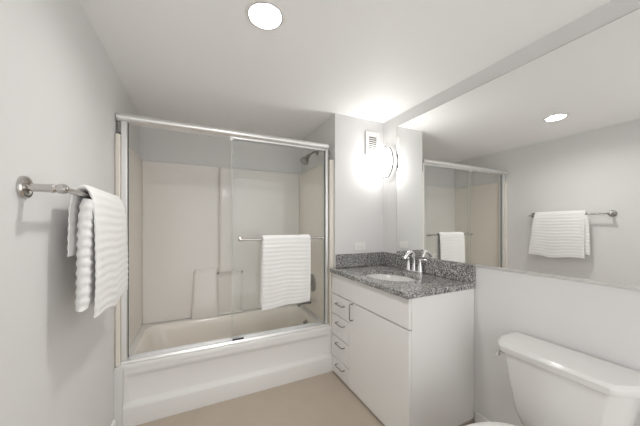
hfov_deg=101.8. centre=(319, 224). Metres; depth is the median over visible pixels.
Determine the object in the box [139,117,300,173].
wall
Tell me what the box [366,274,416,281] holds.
sink
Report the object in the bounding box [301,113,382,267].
wall
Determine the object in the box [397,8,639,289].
wall mirror
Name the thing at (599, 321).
wall
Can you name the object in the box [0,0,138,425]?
wall
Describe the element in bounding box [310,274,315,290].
shower valve
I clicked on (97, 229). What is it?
bath towel
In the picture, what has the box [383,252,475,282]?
backsplash
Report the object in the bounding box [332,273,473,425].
vanity cabinet
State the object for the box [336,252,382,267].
backsplash
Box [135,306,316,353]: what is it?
basin
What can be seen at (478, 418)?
baseboard
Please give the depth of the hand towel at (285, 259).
2.06 m
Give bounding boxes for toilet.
[466,332,639,425]
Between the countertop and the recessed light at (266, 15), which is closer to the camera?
the recessed light at (266, 15)
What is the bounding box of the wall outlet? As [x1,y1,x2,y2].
[355,242,364,250]
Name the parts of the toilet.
seat lid, tank lid, tank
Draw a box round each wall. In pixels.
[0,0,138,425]
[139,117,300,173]
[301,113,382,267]
[383,0,639,425]
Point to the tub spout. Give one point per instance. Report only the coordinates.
(306, 302)
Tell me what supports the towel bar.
attached to the wall at (61, 92)
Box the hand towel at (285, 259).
[260,234,310,309]
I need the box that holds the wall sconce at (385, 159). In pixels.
[377,146,393,177]
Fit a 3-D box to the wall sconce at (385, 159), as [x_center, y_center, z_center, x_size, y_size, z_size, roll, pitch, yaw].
[0.594,-0.580,2.404,0.124,0.286,0.178,0,0,-26]
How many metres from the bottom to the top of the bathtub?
0.384 m
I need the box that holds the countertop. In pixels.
[330,252,475,298]
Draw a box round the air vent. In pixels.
[365,131,378,156]
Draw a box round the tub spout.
[297,298,310,306]
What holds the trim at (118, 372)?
attached to the wall at (61, 92)
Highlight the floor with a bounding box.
[136,371,474,425]
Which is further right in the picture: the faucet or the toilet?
the toilet
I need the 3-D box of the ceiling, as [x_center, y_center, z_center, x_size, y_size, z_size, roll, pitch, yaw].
[0.057,-1.009,1.247,2.334,0.060,3.660,0,0,-26]
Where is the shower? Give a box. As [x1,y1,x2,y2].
[300,151,318,164]
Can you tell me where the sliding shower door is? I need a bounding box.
[116,112,329,364]
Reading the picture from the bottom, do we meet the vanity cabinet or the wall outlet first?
the vanity cabinet
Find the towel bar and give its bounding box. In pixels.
[16,176,90,198]
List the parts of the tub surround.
panel, panel, panel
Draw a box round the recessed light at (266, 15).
[245,0,284,30]
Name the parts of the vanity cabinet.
drawer, drawer, drawer, drawer, door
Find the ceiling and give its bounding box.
[80,0,610,139]
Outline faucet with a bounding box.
[402,250,427,273]
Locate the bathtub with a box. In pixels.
[115,303,332,425]
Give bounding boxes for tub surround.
[115,133,333,366]
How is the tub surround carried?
on the bathtub
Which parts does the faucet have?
handle, spout, plate, handle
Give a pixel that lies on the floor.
(324, 399)
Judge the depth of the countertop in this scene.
1.89 m
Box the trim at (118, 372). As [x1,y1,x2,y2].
[114,366,122,425]
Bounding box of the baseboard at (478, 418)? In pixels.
[475,412,490,422]
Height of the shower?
0.175 m
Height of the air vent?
0.225 m
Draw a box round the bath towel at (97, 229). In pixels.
[67,185,127,317]
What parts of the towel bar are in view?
post, rod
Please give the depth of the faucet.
2.07 m
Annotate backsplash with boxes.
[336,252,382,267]
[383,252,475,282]
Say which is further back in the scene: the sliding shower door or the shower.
the shower

